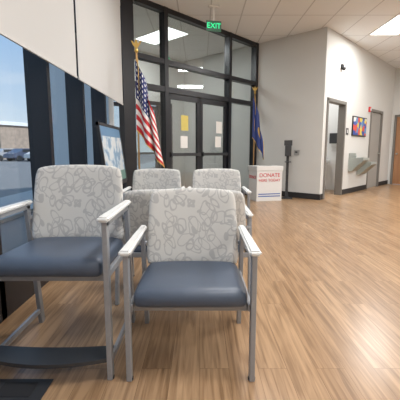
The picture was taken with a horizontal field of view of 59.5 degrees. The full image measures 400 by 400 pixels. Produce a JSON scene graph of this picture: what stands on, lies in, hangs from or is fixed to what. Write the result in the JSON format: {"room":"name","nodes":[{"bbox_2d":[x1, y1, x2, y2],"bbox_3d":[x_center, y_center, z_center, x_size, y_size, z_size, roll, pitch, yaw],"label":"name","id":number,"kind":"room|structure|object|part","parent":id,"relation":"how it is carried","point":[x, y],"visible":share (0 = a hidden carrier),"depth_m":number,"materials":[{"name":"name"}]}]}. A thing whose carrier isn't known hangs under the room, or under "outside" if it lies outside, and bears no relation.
{"room":"clinic waiting area","nodes":[
{"label":"clinic waiting area","id":0,"kind":"room"},
{"bbox_2d":[49,63,113,164],"bbox_3d":[-2.404,-1.702,6.754,2.460,3.700,0.100,8,11,42],"label":"wall","id":1,"kind":"structure","parent":0,"point":[57,76],"depth_m":7.01,"materials":[{"name":"paint"}]},
{"bbox_2d":[137,152,154,154],"bbox_3d":[-1.476,-1.283,9.619,0.070,0.100,0.858,8,11,42],"label":"push bar","id":2,"kind":"object","parent":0,"point":[137,152],"depth_m":9.58,"materials":[{"name":"silver metal"}]},
{"bbox_2d":[134,49,184,186],"bbox_3d":[-1.909,-2.043,9.138,0.101,3.700,4.299,8,11,42],"label":"wall","id":3,"kind":"structure","parent":0,"point":[151,72],"depth_m":10.24,"materials":[{"name":"paint"}]},
{"bbox_2d":[113,102,158,168],"bbox_3d":[-1.837,-1.375,9.303,0.051,2.310,1.848,8,11,42],"label":"door","id":4,"kind":"structure","parent":3,"relation":"in","point":[154,108],"depth_m":9.80,"materials":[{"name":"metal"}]},
{"bbox_3d":[-1.520,-1.423,9.640,0.050,2.310,0.918,8,11,42],"label":"frame","id":5,"kind":"part","parent":4,"relation":"part of","materials":[{"name":"black metal"}]},
{"bbox_2d":[113,99,172,168],"bbox_3d":[-1.841,-1.434,9.298,0.100,2.450,2.940,8,11,42],"label":"frame","id":6,"kind":"object","parent":3,"relation":"attached to","point":[157,104],"visible":0.14,"depth_m":9.92,"materials":[{"name":"black metal"}]},
{"bbox_2d":[0,184,399,399],"bbox_3d":[3.476,0.397,5.562,13.648,0.120,19.100,0,8,0],"label":"floor","id":7,"kind":"structure","parent":0,"point":[328,304],"depth_m":2.27,"materials":[{"name":"brown wood"}]},
{"bbox_2d":[0,379,53,399],"bbox_3d":[-0.845,0.892,1.644,0.261,0.009,0.139,0,8,0],"label":"floor outlet cover","id":8,"kind":"object","parent":7,"relation":"on","point":[10,389],"visible":1,"depth_m":1.65,"materials":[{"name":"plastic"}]},
{"bbox_3d":[-0.860,0.889,1.642,0.160,0.003,0.100,0,8,0],"label":"lid","id":9,"kind":"part","parent":8,"relation":"part of","materials":[{"name":"black rubber"}]},
{"bbox_2d":[0,165,134,379],"bbox_3d":[-0.746,0.336,1.931,0.664,1.032,0.687,0,8,0],"label":"chair","id":10,"kind":"object","parent":7,"relation":"on","point":[75,228],"visible":0.98,"depth_m":1.94,"materials":[{"name":"grey fabric"}]},
{"bbox_3d":[-1.042,0.077,1.865,0.026,0.024,0.520,0,8,0],"label":"arm rail","id":11,"kind":"part","parent":10,"relation":"part of","materials":[{"name":"silver metal"}]},
{"bbox_3d":[-1.042,0.754,2.002,0.020,0.030,0.560,0,8,0],"label":"footrest arm","id":12,"kind":"part","parent":10,"relation":"part of","materials":[{"name":"silver metal"}]},
{"bbox_3d":[-1.042,0.416,2.206,0.026,0.797,0.141,0,8,0],"label":"leg","id":13,"kind":"part","parent":10,"relation":"part of","materials":[{"name":"silver metal"}]},
{"bbox_3d":[-0.742,0.380,1.726,0.600,0.035,0.020,0,8,0],"label":"rail","id":14,"kind":"part","parent":10,"relation":"part of","materials":[{"name":"silver metal"}]},
{"bbox_2d":[0,237,122,276],"bbox_3d":[-0.742,0.297,1.905,0.561,0.114,0.542,0,8,0],"label":"seat cushion","id":15,"kind":"object","parent":10,"relation":"on","point":[40,256],"depth_m":1.68,"materials":[{"name":"blue leather"}]},
{"bbox_2d":[32,165,123,238],"bbox_3d":[-0.742,0.015,2.155,0.561,0.461,0.146,0,8,0],"label":"cushion","id":16,"kind":"object","parent":10,"relation":"on","point":[68,202],"depth_m":2.13,"materials":[{"name":"fabric"}]},
{"bbox_3d":[-0.442,0.491,1.681,0.026,0.793,0.042,0,8,0],"label":"leg","id":17,"kind":"part","parent":10,"relation":"part of","materials":[{"name":"silver metal"}]},
{"bbox_3d":[-0.454,0.335,1.932,0.022,0.035,0.520,0,8,0],"label":"rail","id":18,"kind":"part","parent":10,"relation":"part of","materials":[{"name":"silver metal"}]},
{"bbox_3d":[-0.442,0.077,1.865,0.026,0.024,0.520,0,8,0],"label":"arm rail","id":19,"kind":"part","parent":10,"relation":"part of","materials":[{"name":"silver metal"}]},
{"bbox_3d":[-0.442,0.754,2.002,0.020,0.030,0.560,0,8,0],"label":"footrest arm","id":20,"kind":"part","parent":10,"relation":"part of","materials":[{"name":"silver metal"}]},
{"bbox_3d":[-0.442,0.416,2.206,0.026,0.797,0.141,0,8,0],"label":"leg","id":21,"kind":"part","parent":10,"relation":"part of","materials":[{"name":"silver metal"}]},
{"bbox_2d":[95,121,126,183],"bbox_3d":[-1.145,-0.228,4.463,0.229,1.432,1.040,0,8,0],"label":"display board","id":22,"kind":"object","parent":7,"relation":"on","point":[109,136],"visible":0.56,"depth_m":4.33,"materials":[{"name":"plastic"}]},
{"bbox_3d":[-1.090,-0.572,4.413,0.020,0.700,0.980,-7,8,1],"label":"panel","id":23,"kind":"part","parent":22,"relation":"part of","materials":[{"name":"paper"}]},
{"bbox_2d":[131,40,164,168],"bbox_3d":[-0.751,-0.879,4.901,0.499,2.595,0.280,0,8,-3],"label":"flag","id":24,"kind":"object","parent":7,"relation":"on","point":[145,116],"visible":0.94,"depth_m":4.83,"materials":[{"name":"multicoloured fabric"}]},
{"bbox_2d":[121,169,184,244],"bbox_3d":[-0.550,0.079,4.246,0.736,0.888,0.654,0,8,0],"label":"chair","id":25,"kind":"object","parent":7,"relation":"on","point":[143,179],"visible":0.26,"depth_m":4.45,"materials":[{"name":"grey fabric"}]},
{"bbox_2d":[132,169,180,189],"bbox_3d":[-0.550,-0.166,4.468,0.640,0.466,0.146,0,8,0],"label":"cushion","id":26,"kind":"object","parent":25,"relation":"on","point":[143,179],"depth_m":4.45,"materials":[{"name":"fabric"}]},
{"bbox_2d":[115,189,252,304],"bbox_3d":[-0.120,0.303,2.799,1.026,0.853,0.654,0,8,0],"label":"chair","id":27,"kind":"object","parent":7,"relation":"on","point":[140,199],"visible":0.15,"depth_m":2.50,"materials":[{"name":"grey fabric"}]},
{"bbox_3d":[-0.605,0.442,2.568,0.026,0.643,0.140,0,8,0],"label":"leg","id":28,"kind":"part","parent":27,"relation":"part of","materials":[{"name":"silver metal"}]},
{"bbox_2d":[122,189,245,245],"bbox_3d":[-0.120,0.130,2.517,0.925,0.431,0.146,0,8,0],"label":"cushion","id":29,"kind":"object","parent":27,"relation":"on","point":[140,199],"depth_m":2.47,"materials":[{"name":"fabric"}]},
{"bbox_2d":[124,244,244,251],"bbox_3d":[-0.120,0.316,2.834,0.930,0.114,0.542,0,8,0],"label":"seat cushion","id":30,"kind":"object","parent":27,"relation":"on","point":[138,249],"depth_m":2.57,"materials":[{"name":"blue leather"}]},
{"bbox_3d":[-0.120,0.402,2.563,0.970,0.035,0.020,0,8,0],"label":"rail","id":31,"kind":"part","parent":27,"relation":"part of","materials":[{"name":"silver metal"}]},
{"bbox_3d":[0.365,0.442,2.568,0.026,0.643,0.140,0,8,0],"label":"leg","id":32,"kind":"part","parent":27,"relation":"part of","materials":[{"name":"silver metal"}]},
{"bbox_2d":[119,0,258,194],"bbox_3d":[0.024,-1.798,7.422,0.150,3.700,3.999,8,11,42],"label":"frame","id":33,"kind":"object","parent":7,"relation":"on","point":[127,111],"visible":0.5,"depth_m":6.54,"materials":[{"name":"black metal"}]},
{"bbox_2d":[169,93,226,169],"bbox_3d":[-0.018,-1.049,7.484,0.050,2.180,1.808,8,11,42],"label":"door","id":34,"kind":"structure","parent":33,"relation":"attached to","point":[199,102],"depth_m":7.41,"materials":[{"name":"black metal"}]},
{"bbox_3d":[-0.328,-1.002,7.155,0.050,2.180,0.898,8,11,42],"label":"frame","id":35,"kind":"part","parent":34,"relation":"part of","materials":[{"name":"black metal"}]},
{"bbox_2d":[170,152,200,156],"bbox_3d":[-0.284,-0.927,7.124,0.070,0.100,0.838,8,11,42],"label":"push bar","id":36,"kind":"object","parent":34,"relation":"attached to","point":[198,154],"depth_m":7.06,"materials":[{"name":"grey metal"}]},
{"bbox_3d":[0.293,-1.096,7.814,0.050,2.180,0.898,8,11,42],"label":"frame","id":37,"kind":"part","parent":34,"relation":"part of","materials":[{"name":"black metal"}]},
{"bbox_2d":[201,152,227,156],"bbox_3d":[0.336,-1.021,7.783,0.070,0.100,0.838,8,11,42],"label":"push bar","id":38,"kind":"object","parent":34,"relation":"attached to","point":[203,154],"depth_m":7.66,"materials":[{"name":"black metal"}]},
{"label":"leaf glass","id":39,"kind":"object","parent":34,"relation":"attached to","visible":0},
{"bbox_2d":[215,136,220,146],"bbox_3d":[0.407,-1.309,7.890,0.003,0.240,0.200,8,11,42],"label":"notice","id":40,"kind":"object","parent":39,"relation":"attached to","point":[217,139],"visible":1,"depth_m":7.88,"materials":[{"name":"paper"}]},
{"bbox_2d":[216,121,221,133],"bbox_3d":[0.427,-1.629,7.867,0.003,0.260,0.200,8,11,42],"label":"notice","id":41,"kind":"object","parent":39,"relation":"attached to","point":[218,124],"visible":1,"depth_m":7.86,"materials":[{"name":"paper"}]},
{"bbox_3d":[-0.327,-1.076,7.144,0.008,1.850,0.758,8,11,42],"label":"leaf glass","id":42,"kind":"object","parent":34,"relation":"attached to","visible":0},
{"bbox_2d":[180,136,187,147],"bbox_3d":[-0.323,-1.179,7.118,0.003,0.240,0.200,8,11,42],"label":"notice","id":43,"kind":"object","parent":42,"relation":"attached to","point":[184,139],"visible":1,"depth_m":7.12,"materials":[{"name":"paper"}]},
{"bbox_2d":[181,115,187,130],"bbox_3d":[-0.309,-1.557,7.079,0.003,0.300,0.200,8,11,42],"label":"notice","id":44,"kind":"object","parent":42,"relation":"attached to","point":[184,119],"visible":1,"depth_m":7.07,"materials":[{"name":"yellow paper"}]},
{"bbox_2d":[118,188,261,381],"bbox_3d":[-0.046,0.408,1.944,0.656,0.888,0.654,0,8,0],"label":"chair","id":45,"kind":"object","parent":7,"relation":"on","point":[192,242],"visible":1,"depth_m":2.05,"materials":[{"name":"grey fabric"}]},
{"bbox_3d":[-0.346,0.569,1.682,0.026,0.638,0.042,0,8,0],"label":"leg","id":46,"kind":"part","parent":45,"relation":"part of","materials":[{"name":"silver metal"}]},
{"bbox_3d":[-0.346,0.232,1.877,0.026,0.024,0.520,0,8,0],"label":"arm rail","id":47,"kind":"part","parent":45,"relation":"part of","materials":[{"name":"silver metal"}]},
{"bbox_3d":[-0.334,0.485,1.943,0.022,0.035,0.520,0,8,0],"label":"rail","id":48,"kind":"part","parent":45,"relation":"part of","materials":[{"name":"silver metal"}]},
{"bbox_3d":[-0.346,0.494,2.207,0.026,0.643,0.140,0,8,0],"label":"leg","id":49,"kind":"part","parent":45,"relation":"part of","materials":[{"name":"silver metal"}]},
{"bbox_2d":[134,261,246,307],"bbox_3d":[-0.046,0.447,1.917,0.561,0.114,0.542,0,8,0],"label":"seat cushion","id":50,"kind":"object","parent":45,"relation":"on","point":[162,284],"depth_m":1.72,"materials":[{"name":"blue leather"}]},
{"bbox_3d":[-0.046,0.530,1.737,0.600,0.035,0.020,0,8,0],"label":"rail","id":51,"kind":"part","parent":45,"relation":"part of","materials":[{"name":"silver metal"}]},
{"bbox_2d":[147,188,237,263],"bbox_3d":[-0.046,0.163,2.166,0.561,0.466,0.146,0,8,0],"label":"cushion","id":52,"kind":"object","parent":45,"relation":"on","point":[185,224],"depth_m":2.14,"materials":[{"name":"fabric"}]},
{"bbox_3d":[0.254,0.494,2.207,0.026,0.643,0.140,0,8,0],"label":"leg","id":53,"kind":"part","parent":45,"relation":"part of","materials":[{"name":"silver metal"}]},
{"bbox_3d":[0.242,0.485,1.943,0.022,0.035,0.520,0,8,0],"label":"rail","id":54,"kind":"part","parent":45,"relation":"part of","materials":[{"name":"silver metal"}]},
{"bbox_3d":[0.254,0.569,1.682,0.026,0.638,0.042,0,8,0],"label":"leg","id":55,"kind":"part","parent":45,"relation":"part of","materials":[{"name":"silver metal"}]},
{"bbox_2d":[188,169,251,230],"bbox_3d":[0.210,0.079,4.246,0.736,0.888,0.654,0,8,0],"label":"chair","id":56,"kind":"object","parent":7,"relation":"on","point":[225,179],"visible":0.23,"depth_m":4.45,"materials":[{"name":"grey fabric"}]},
{"bbox_2d":[192,169,240,191],"bbox_3d":[0.210,-0.166,4.468,0.640,0.466,0.146,0,8,0],"label":"cushion","id":57,"kind":"object","parent":56,"relation":"on","point":[225,179],"depth_m":4.45,"materials":[{"name":"fabric"}]},
{"bbox_3d":[0.550,0.240,3.984,0.026,0.638,0.042,0,8,0],"label":"leg","id":58,"kind":"part","parent":56,"relation":"part of","materials":[{"name":"silver metal"}]},
{"bbox_2d":[252,87,263,164],"bbox_3d":[1.331,-1.375,8.371,0.362,2.595,0.279,0,8,-1],"label":"flag","id":59,"kind":"object","parent":7,"relation":"on","point":[256,133],"visible":0.95,"depth_m":8.27,"materials":[{"name":"blue fabric"}]},
{"bbox_2d":[248,165,282,201],"bbox_3d":[1.470,-0.391,7.924,0.624,0.773,0.504,-2,8,-14],"label":"box","id":60,"kind":"object","parent":7,"relation":"on","point":[265,181],"visible":1,"depth_m":7.70,"materials":[{"name":"white cardboard"}]},
{"bbox_3d":[1.470,-0.721,7.877,0.624,0.100,0.504,-2,8,-14],"label":"lid","id":61,"kind":"part","parent":60,"relation":"part of","materials":[{"name":"white cardboard"}]},
{"bbox_2d":[281,140,291,198],"bbox_3d":[2.020,-0.703,8.102,0.260,1.340,0.260,1,8,10],"label":"stand","id":62,"kind":"object","parent":7,"relation":"on","point":[287,143],"visible":0.92,"depth_m":8.05,"materials":[{"name":"metal"}]},
{"bbox_2d":[285,146,291,155],"bbox_3d":[2.008,-1.119,7.973,0.140,0.240,0.100,1,8,10],"label":"dispenser","id":63,"kind":"object","parent":62,"relation":"on","point":[287,148],"depth_m":7.93,"materials":[{"name":"plastic"}]},
{"bbox_2d":[184,27,329,193],"bbox_3d":[1.161,-2.048,9.174,4.340,3.700,0.141,8,11,42],"label":"wall","id":64,"kind":"structure","parent":0,"point":[293,69],"depth_m":8.40,"materials":[{"name":"paint"}]},
{"bbox_2d":[282,191,318,199],"bbox_3d":[2.082,-0.145,8.473,1.680,0.130,0.012,8,11,42],"label":"baseboard","id":65,"kind":"structure","parent":64,"relation":"attached to","point":[290,194],"depth_m":8.18,"materials":[{"name":"black rubber"}]},
{"bbox_2d":[133,0,399,67],"bbox_3d":[3.476,-3.384,5.022,13.648,0.120,19.100,0,8,0],"label":"ceiling","id":66,"kind":"structure","parent":0,"point":[258,21],"depth_m":7.15,"materials":[{"name":"tile"}]},
{"bbox_2d":[136,31,158,44],"bbox_3d":[-1.017,-3.752,8.115,0.803,0.005,0.603,8,11,42],"label":"diffuser","id":67,"kind":"object","parent":66,"relation":"in","point":[152,38],"depth_m":8.13,"materials":[{"name":"white plastic"}]},
{"bbox_2d":[134,26,188,43],"bbox_3d":[-0.887,-3.743,8.002,1.190,0.011,0.640,8,11,42],"label":"frame","id":68,"kind":"object","parent":66,"relation":"attached to","point":[168,26],"visible":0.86,"depth_m":7.74,"materials":[{"name":"white metal"}]},
{"bbox_2d":[168,27,187,39],"bbox_3d":[-0.683,-3.709,7.818,0.612,0.005,0.594,8,11,42],"label":"diffuser","id":69,"kind":"object","parent":66,"relation":"in","point":[172,33],"depth_m":7.79,"materials":[{"name":"white plastic"}]},
{"bbox_2d":[206,5,220,31],"bbox_3d":[0.250,-3.290,6.349,0.280,0.438,0.060,-2,8,-15],"label":"exit sign","id":70,"kind":"object","parent":66,"relation":"hanging from","point":[215,26],"visible":1,"depth_m":6.34,"materials":[{"name":"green plastic"}]},
{"bbox_3d":[0.250,-3.162,6.367,0.280,0.180,0.024,-2,8,-15],"label":"panel","id":71,"kind":"part","parent":70,"relation":"part of","materials":[{"name":"green plastic"}]},
{"bbox_2d":[369,14,399,34],"bbox_3d":[4.130,-3.644,7.308,0.640,0.011,1.190,0,8,0],"label":"frame","id":72,"kind":"object","parent":66,"relation":"attached to","point":[398,14],"visible":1,"depth_m":7.18,"materials":[{"name":"white metal"}]},
{"bbox_2d":[371,15,399,34],"bbox_3d":[4.130,-3.637,7.309,0.600,0.005,1.150,0,8,0],"label":"diffuser","id":73,"kind":"object","parent":72,"relation":"attached to","point":[392,27],"visible":1,"depth_m":7.46,"materials":[{"name":"white plastic"}]},
{"bbox_2d":[325,103,338,189],"bbox_3d":[2.640,-2.075,9.365,2.160,3.700,2.160,8,11,42],"label":"wall","id":74,"kind":"structure","parent":0,"point":[333,109],"depth_m":9.82,"materials":[{"name":"paint"}]},
{"bbox_2d":[329,133,336,145],"bbox_3d":[3.706,-1.677,9.688,0.220,0.340,0.100,8,11,42],"label":"paper towel dispenser","id":75,"kind":"object","parent":74,"relation":"attached to","point":[333,136],"visible":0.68,"depth_m":9.66,"materials":[{"name":"plastic"}]},
{"bbox_2d":[322,28,395,192],"bbox_3d":[4.470,-2.114,9.638,0.140,3.700,5.060,8,11,42],"label":"wall","id":76,"kind":"structure","parent":0,"point":[367,81],"depth_m":9.18,"materials":[{"name":"paint"}]},
{"bbox_2d":[322,97,346,198],"bbox_3d":[3.130,-1.202,8.310,0.170,2.270,1.100,8,11,42],"label":"door frame","id":77,"kind":"structure","parent":76,"relation":"attached to","point":[342,110],"depth_m":8.59,"materials":[{"name":"grey metal"}]},
{"bbox_2d":[349,153,355,157],"bbox_3d":[3.970,-1.160,9.112,0.016,0.120,0.460,8,11,42],"label":"backsplash","id":78,"kind":"structure","parent":76,"relation":"attached to","point":[351,155],"depth_m":9.08,"materials":[{"name":"silver metal"}]},
{"bbox_2d":[319,180,387,199],"bbox_3d":[4.473,-0.332,9.784,0.013,0.130,5.212,8,11,42],"label":"baseboard","id":79,"kind":"structure","parent":76,"relation":"attached to","point":[362,187],"depth_m":9.51,"materials":[{"name":"black rubber"}]},
{"bbox_2d":[351,116,366,136],"bbox_3d":[4.221,-1.939,9.262,0.029,0.500,1.020,8,11,42],"label":"framed art print","id":80,"kind":"object","parent":76,"relation":"attached to","point":[359,124],"visible":1,"depth_m":9.19,"materials":[{"name":"multicoloured paper"}]},
{"bbox_2d":[348,153,376,174],"bbox_3d":[4.313,-0.948,9.255,0.366,0.580,1.090,8,11,42],"label":"fountain","id":81,"kind":"object","parent":76,"relation":"attached to","point":[361,165],"visible":1,"depth_m":9.03,"materials":[{"name":"silver metal"}]},
{"bbox_2d":[367,112,380,187],"bbox_3d":[5.137,-1.472,10.427,0.045,2.185,0.950,8,11,42],"label":"leaf","id":82,"kind":"object","parent":76,"relation":"attached to","point":[375,126],"visible":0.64,"depth_m":10.46,"materials":[{"name":"grey wood"}]},
{"bbox_2d":[366,109,383,188],"bbox_3d":[5.128,-1.505,10.431,0.170,2.270,1.100,8,11,42],"label":"door frame","id":83,"kind":"structure","parent":76,"relation":"attached to","point":[373,110],"depth_m":10.63,"materials":[{"name":"grey metal"}]},
{"bbox_2d":[387,68,399,183],"bbox_3d":[8.068,-2.143,9.836,5.150,3.700,0.140,8,11,42],"label":"wall","id":84,"kind":"structure","parent":0,"point":[396,102],"depth_m":11.27,"materials":[{"name":"paint"}]},
{"bbox_2d":[390,115,399,183],"bbox_3d":[6.737,-1.594,11.161,1.060,2.240,0.170,8,11,42],"label":"door frame","id":85,"kind":"structure","parent":84,"relation":"attached to","point":[396,116],"depth_m":11.43,"materials":[{"name":"grey metal"}]},
{"bbox_2d":[392,117,399,183],"bbox_3d":[6.721,-1.565,11.149,0.930,2.165,0.045,8,11,42],"label":"leaf","id":86,"kind":"object","parent":84,"relation":"attached to","point":[396,168],"visible":1,"depth_m":11.42,"materials":[{"name":"brown wood"}]},
{"bbox_3d":[-1.400,-0.871,0.937,0.200,3.700,10.102,0,8,0],"label":"wall","id":87,"kind":"structure","parent":0,"visible":0},
{"bbox_2d":[0,0,77,77],"bbox_3d":[-1.258,-1.996,2.301,0.075,1.850,2.340,0,8,0],"label":"roller shade","id":88,"kind":"object","parent":87,"relation":"attached to","point":[44,28],"visible":1,"depth_m":2.83,"materials":[{"name":"fabric"}]},
{"bbox_2d":[0,0,106,323],"bbox_3d":[-1.395,-0.982,2.593,0.190,3.450,6.592,0,8,0],"label":"frame","id":89,"kind":"object","parent":87,"relation":"attached to","point":[13,294],"visible":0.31,"depth_m":3.05,"materials":[{"name":"black metal"}]},
{"bbox_2d":[75,0,122,104],"bbox_3d":[-1.258,-2.317,4.549,0.075,1.850,2.122,0,8,0],"label":"roller shade","id":90,"kind":"object","parent":87,"relation":"attached to","point":[98,24],"visible":0.96,"depth_m":4.47,"materials":[{"name":"fabric"}]},
{"label":"outside","id":91,"kind":"structure","parent":0,"visible":0},
{"bbox_2d":[0,154,154,253],"bbox_3d":[-30.000,-2.896,29.891,180.000,0.220,180.000,0,8,0],"label":"ground","id":92,"kind":"structure","parent":91,"point":[15,176],"depth_m":12.11,"materials":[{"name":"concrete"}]},
{"bbox_2d":[0,149,24,160],"bbox_3d":[-22.990,-5.408,41.674,1.840,1.420,4.431,4,9,27],"label":"parked car","id":93,"kind":"object","parent":92,"relation":"on","point":[2,151],"visible":0.3,"depth_m":40.41,"materials":[{"name":"paint"}]},
{"bbox_2d":[0,125,28,158],"bbox_3d":[-36.000,-9.525,59.248,28.000,4.600,12.000,5,9,30],"label":"wall","id":94,"kind":"structure","parent":92,"relation":"on","point":[11,137],"depth_m":48.72,"materials":[{"name":"beige concrete"}]},
{"bbox_2d":[0,121,27,125],"bbox_3d":[-36.000,-12.049,58.888,28.600,0.500,12.600,5,9,30],"label":"trim","id":95,"kind":"structure","parent":94,"relation":"on","point":[1,122],"depth_m":48.35,"materials":[{"name":"white plastic"}]},
{"bbox_2d":[3,148,29,160],"bbox_3d":[-20.290,-5.266,40.684,1.840,1.420,4.431,4,9,27],"label":"parked car","id":96,"kind":"object","parent":92,"relation":"on","point":[18,153],"visible":0.43,"depth_m":39.25,"materials":[{"name":"paint"}]},
{"bbox_2d":[24,152,29,160],"bbox_3d":[-17.490,-5.125,39.694,1.840,1.420,4.431,4,9,27],"label":"parked car","id":97,"kind":"object","parent":92,"relation":"on","point":[27,155],"visible":0.12,"depth_m":38.04,"materials":[{"name":"paint"}]},
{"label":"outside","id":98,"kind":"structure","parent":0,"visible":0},
{"bbox_2d":[0,161,154,223],"bbox_3d":[-4.200,-3.040,29.870,1.600,0.069,140.000,0,8,0],"label":"sidewalk","id":99,"kind":"structure","parent":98,"point":[15,198],"depth_m":8.43,"materials":[{"name":"concrete"}]}
]}

